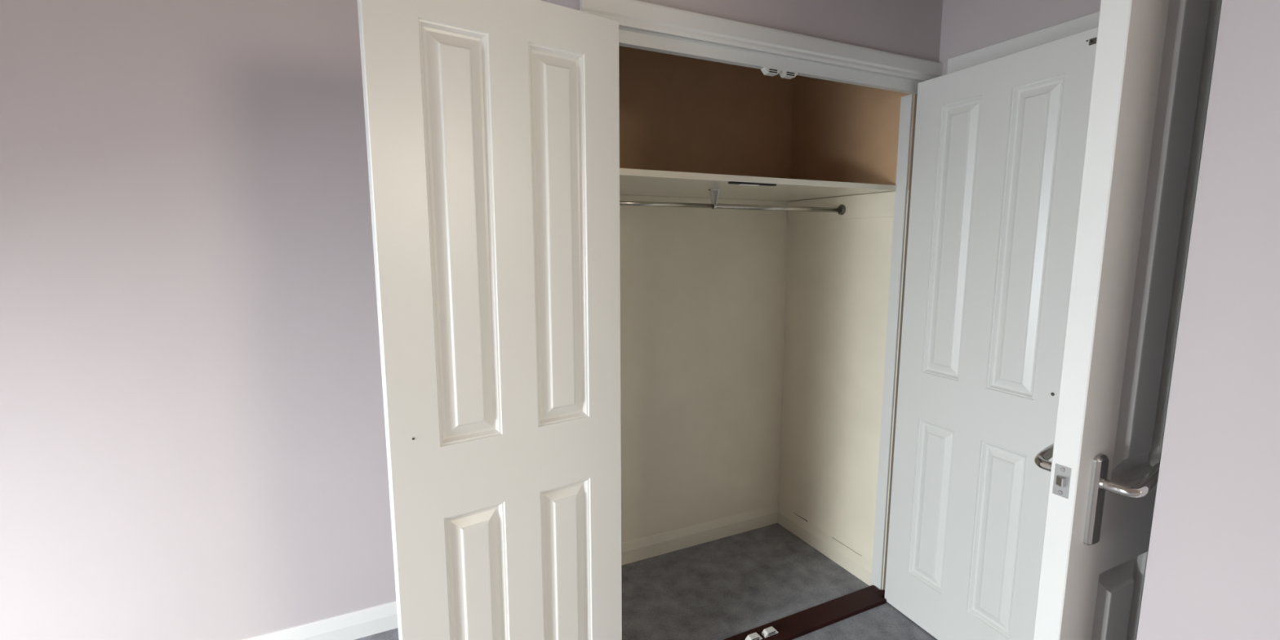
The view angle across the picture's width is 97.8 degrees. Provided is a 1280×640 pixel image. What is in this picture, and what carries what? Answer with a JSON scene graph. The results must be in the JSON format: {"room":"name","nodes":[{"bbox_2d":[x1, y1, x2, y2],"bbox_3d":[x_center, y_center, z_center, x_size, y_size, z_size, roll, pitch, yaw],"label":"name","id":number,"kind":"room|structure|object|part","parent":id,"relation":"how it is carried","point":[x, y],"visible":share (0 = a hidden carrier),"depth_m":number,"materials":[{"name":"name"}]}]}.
{"room":"bedroom","nodes":[
{"label":"bedroom","id":0,"kind":"room"},
{"bbox_2d":[0,0,794,639],"bbox_3d":[-1.385,-0.028,1.763,4.610,2.420,0.108,-4,9,-25],"label":"wall","id":1,"kind":"structure","parent":0,"point":[193,439],"depth_m":1.77,"materials":[{"name":"paint"}]},
{"bbox_2d":[243,600,398,639],"bbox_3d":[-1.897,1.164,1.611,3.215,0.100,0.015,-4,9,-25],"label":"baseboard","id":2,"kind":"structure","parent":1,"relation":"attached to","point":[353,625],"depth_m":2.01,"materials":[{"name":"white paint"}]},
{"bbox_2d":[621,503,779,565],"bbox_3d":[0.149,1.028,2.597,1.255,0.098,0.013,-4,9,-25],"label":"baseboard","id":3,"kind":"structure","parent":1,"relation":"attached to","point":[632,551],"depth_m":2.65,"materials":[{"name":"beige paint"}]},
{"bbox_2d":[542,0,574,8],"bbox_3d":[-0.295,-0.043,1.871,0.040,2.420,0.657,-4,9,-25],"label":"wall","id":4,"kind":"structure","parent":0,"point":[568,3],"depth_m":1.52,"materials":[{"name":"paint"}]},
{"bbox_2d":[355,523,937,639],"bbox_3d":[0.161,1.441,0.195,5.873,0.060,4.612,-4,9,-25],"label":"floor","id":5,"kind":"structure","parent":0,"point":[722,588],"depth_m":2.29,"materials":[{"name":"grey carpet"}]},
{"bbox_2d":[723,585,885,639],"bbox_3d":[0.455,1.149,2.023,1.210,0.017,0.092,-4,9,-25],"label":"threshold","id":6,"kind":"object","parent":5,"relation":"on","point":[793,626],"visible":0.91,"depth_m":2.13,"materials":[{"name":"brown wood"}]},
{"bbox_2d":[745,632,762,639],"bbox_3d":[0.407,1.136,1.997,0.060,0.016,0.023,-4,9,-25],"label":"magnetic catch","id":7,"kind":"object","parent":6,"relation":"on","point":[754,636],"visible":1,"depth_m":1.99,"materials":[{"name":"white plastic"}]},
{"bbox_2d":[761,626,778,637],"bbox_3d":[0.472,1.131,2.027,0.060,0.016,0.023,-4,9,-25],"label":"magnetic catch","id":8,"kind":"object","parent":6,"relation":"on","point":[770,631],"visible":1,"depth_m":2.02,"materials":[{"name":"white plastic"}]},
{"bbox_2d":[574,0,942,62],"bbox_3d":[0.450,-0.040,1.844,1.358,2.420,0.040,-4,9,-25],"label":"wall","id":9,"kind":"structure","parent":0,"point":[908,28],"depth_m":1.80,"materials":[{"name":"paint"}]},
{"bbox_2d":[357,0,622,639],"bbox_3d":[-0.307,0.241,1.399,0.608,1.976,0.048,-6,10,-35],"label":"door","id":10,"kind":"structure","parent":9,"relation":"in","point":[492,126],"depth_m":1.32,"materials":[{"name":"white paint"}]},
{"bbox_3d":[-0.406,-0.174,1.268,0.148,0.922,0.035,-6,10,-35],"label":"panel","id":11,"kind":"part","parent":10,"relation":"part of","materials":[{"name":"white paint"}]},
{"bbox_3d":[-0.406,0.754,1.397,0.148,0.606,0.035,-6,10,-35],"label":"panel","id":12,"kind":"part","parent":10,"relation":"part of","materials":[{"name":"white paint"}]},
{"bbox_3d":[-0.207,-0.193,1.407,0.148,0.922,0.035,-6,10,-35],"label":"panel","id":13,"kind":"part","parent":10,"relation":"part of","materials":[{"name":"white paint"}]},
{"bbox_3d":[-0.207,0.735,1.535,0.148,0.606,0.035,-6,10,-35],"label":"panel","id":14,"kind":"part","parent":10,"relation":"part of","materials":[{"name":"white paint"}]},
{"bbox_2d":[579,0,942,81],"bbox_3d":[0.463,-0.842,1.706,1.358,0.068,0.018,-4,9,-25],"label":"trim","id":15,"kind":"structure","parent":9,"relation":"attached to","point":[632,14],"depth_m":1.64,"materials":[{"name":"white paint"}]},
{"bbox_2d":[618,26,922,591],"bbox_3d":[0.450,0.165,1.899,1.252,2.000,0.092,-4,9,-25],"label":"door frame","id":16,"kind":"structure","parent":9,"relation":"attached to","point":[907,101],"depth_m":2.07,"materials":[{"name":"white paint"}]},
{"bbox_2d":[760,66,781,76],"bbox_3d":[0.407,-0.771,1.736,0.060,0.016,0.023,-4,9,-25],"label":"magnetic catch","id":17,"kind":"object","parent":9,"relation":"attached to","point":[766,71],"visible":1,"depth_m":1.73,"materials":[{"name":"white plastic"}]},
{"bbox_2d":[778,70,798,79],"bbox_3d":[0.469,-0.775,1.766,0.060,0.016,0.023,-4,9,-25],"label":"magnetic catch","id":18,"kind":"object","parent":9,"relation":"attached to","point":[784,73],"visible":0.96,"depth_m":1.76,"materials":[{"name":"white plastic"}]},
{"bbox_2d":[884,26,1097,639],"bbox_3d":[1.106,0.180,1.837,0.038,1.976,0.608,-3,9,-22],"label":"door","id":19,"kind":"structure","parent":9,"relation":"in","point":[1000,143],"depth_m":1.79,"materials":[{"name":"white paint"}]},
{"bbox_3d":[1.061,0.668,2.018,0.035,0.606,0.148,-3,9,-22],"label":"panel","id":20,"kind":"part","parent":19,"relation":"part of","materials":[{"name":"white paint"}]},
{"bbox_3d":[1.061,-0.260,1.889,0.035,0.922,0.148,-3,9,-22],"label":"panel","id":21,"kind":"part","parent":19,"relation":"part of","materials":[{"name":"white paint"}]},
{"bbox_3d":[1.153,0.699,1.795,0.035,0.606,0.148,-3,9,-22],"label":"panel","id":22,"kind":"part","parent":19,"relation":"part of","materials":[{"name":"white paint"}]},
{"bbox_3d":[1.153,-0.229,1.666,0.035,0.922,0.148,-3,9,-22],"label":"panel","id":23,"kind":"part","parent":19,"relation":"part of","materials":[{"name":"white paint"}]},
{"bbox_3d":[1.192,-0.729,1.454,0.003,0.016,0.040,-3,9,-22],"label":"strike plate","id":24,"kind":"part","parent":19,"relation":"part of","materials":[{"name":"grey metal"}]},
{"bbox_2d":[778,75,915,590],"bbox_3d":[0.861,-0.128,2.478,0.063,2.420,0.757,-4,9,-25],"label":"wall","id":25,"kind":"structure","parent":0,"point":[837,284],"depth_m":2.42,"materials":[{"name":"beige paint"}]},
{"bbox_2d":[777,504,872,586],"bbox_3d":[0.840,1.026,2.593,0.012,0.103,0.595,-4,9,-25],"label":"baseboard","id":26,"kind":"structure","parent":25,"relation":"attached to","point":[852,562],"depth_m":2.55,"materials":[{"name":"beige paint"}]},
{"bbox_2d":[787,191,895,222],"bbox_3d":[0.839,-0.478,2.389,0.009,0.094,0.605,-4,9,-25],"label":"batten","id":27,"kind":"object","parent":25,"relation":"attached to","point":[878,204],"visible":0.98,"depth_m":2.31,"materials":[{"name":"beige paint"}]},
{"bbox_2d":[619,168,896,201],"bbox_3d":[0.279,-0.494,2.112,1.255,0.029,0.609,-4,9,-25],"label":"closet shelf","id":28,"kind":"object","parent":27,"relation":"on","point":[632,181],"depth_m":1.98,"materials":[{"name":"beige paint"}]},
{"bbox_2d":[619,189,845,214],"bbox_3d":[0.292,-0.445,2.086,1.249,0.078,0.043,-4,9,-25],"label":"rail","id":29,"kind":"object","parent":28,"relation":"attached to","point":[713,193],"visible":0.71,"depth_m":2.10,"materials":[{"name":"silver metal"}]},
{"bbox_3d":[0.370,-0.446,1.834,0.180,0.009,0.020,-4,9,-25],"label":"shelf strip","id":30,"kind":"part","parent":28,"relation":"part of","materials":[{"name":"white wood"}]},
{"bbox_2d":[938,0,1101,75],"bbox_3d":[1.181,-0.062,2.006,0.100,2.420,1.693,-4,9,-25],"label":"wall","id":31,"kind":"structure","parent":0,"point":[967,26],"depth_m":1.82,"materials":[{"name":"paint"}]},
{"bbox_2d":[946,11,1099,74],"bbox_3d":[1.278,0.163,1.697,0.018,2.060,0.896,-4,9,-25],"label":"trim","id":32,"kind":"structure","parent":31,"relation":"attached to","point":[1090,21],"depth_m":1.73,"materials":[{"name":"white paint"}]},
{"bbox_2d":[1032,0,1222,639],"bbox_3d":[1.101,0.272,1.175,0.752,1.976,0.183,-4,9,-25],"label":"door","id":33,"kind":"structure","parent":31,"relation":"in","point":[1153,64],"depth_m":1.01,"materials":[{"name":"white paint"}]},
{"bbox_3d":[0.845,0.271,1.119,0.115,0.047,0.061,-4,9,-25],"label":"lever","id":34,"kind":"part","parent":33,"relation":"part of","materials":[{"name":"silver metal"}]},
{"bbox_3d":[0.770,0.294,1.019,0.002,0.058,0.026,-4,9,-25],"label":"latch plate","id":35,"kind":"part","parent":33,"relation":"part of","materials":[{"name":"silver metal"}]},
{"bbox_3d":[0.841,0.331,1.026,0.039,0.174,0.010,-4,9,-25],"label":"handle plate","id":36,"kind":"part","parent":33,"relation":"part of","materials":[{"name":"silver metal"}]},
{"bbox_3d":[0.968,0.773,1.180,0.205,0.592,0.044,-4,9,-25],"label":"panel","id":37,"kind":"part","parent":33,"relation":"part of","materials":[{"name":"white paint"}]},
{"bbox_3d":[0.898,0.286,1.010,0.115,0.047,0.061,-4,9,-25],"label":"lever","id":38,"kind":"part","parent":33,"relation":"part of","materials":[{"name":"silver metal"}]},
{"bbox_3d":[0.968,-0.162,1.051,0.205,0.970,0.044,-4,9,-25],"label":"panel","id":39,"kind":"part","parent":33,"relation":"part of","materials":[{"name":"white paint"}]},
{"bbox_2d":[1136,0,1279,639],"bbox_3d":[1.466,0.126,0.651,0.773,2.420,1.019,-4,9,-25],"label":"wall","id":40,"kind":"structure","parent":0,"point":[1212,572],"depth_m":0.87,"materials":[{"name":"paint"}]}
]}

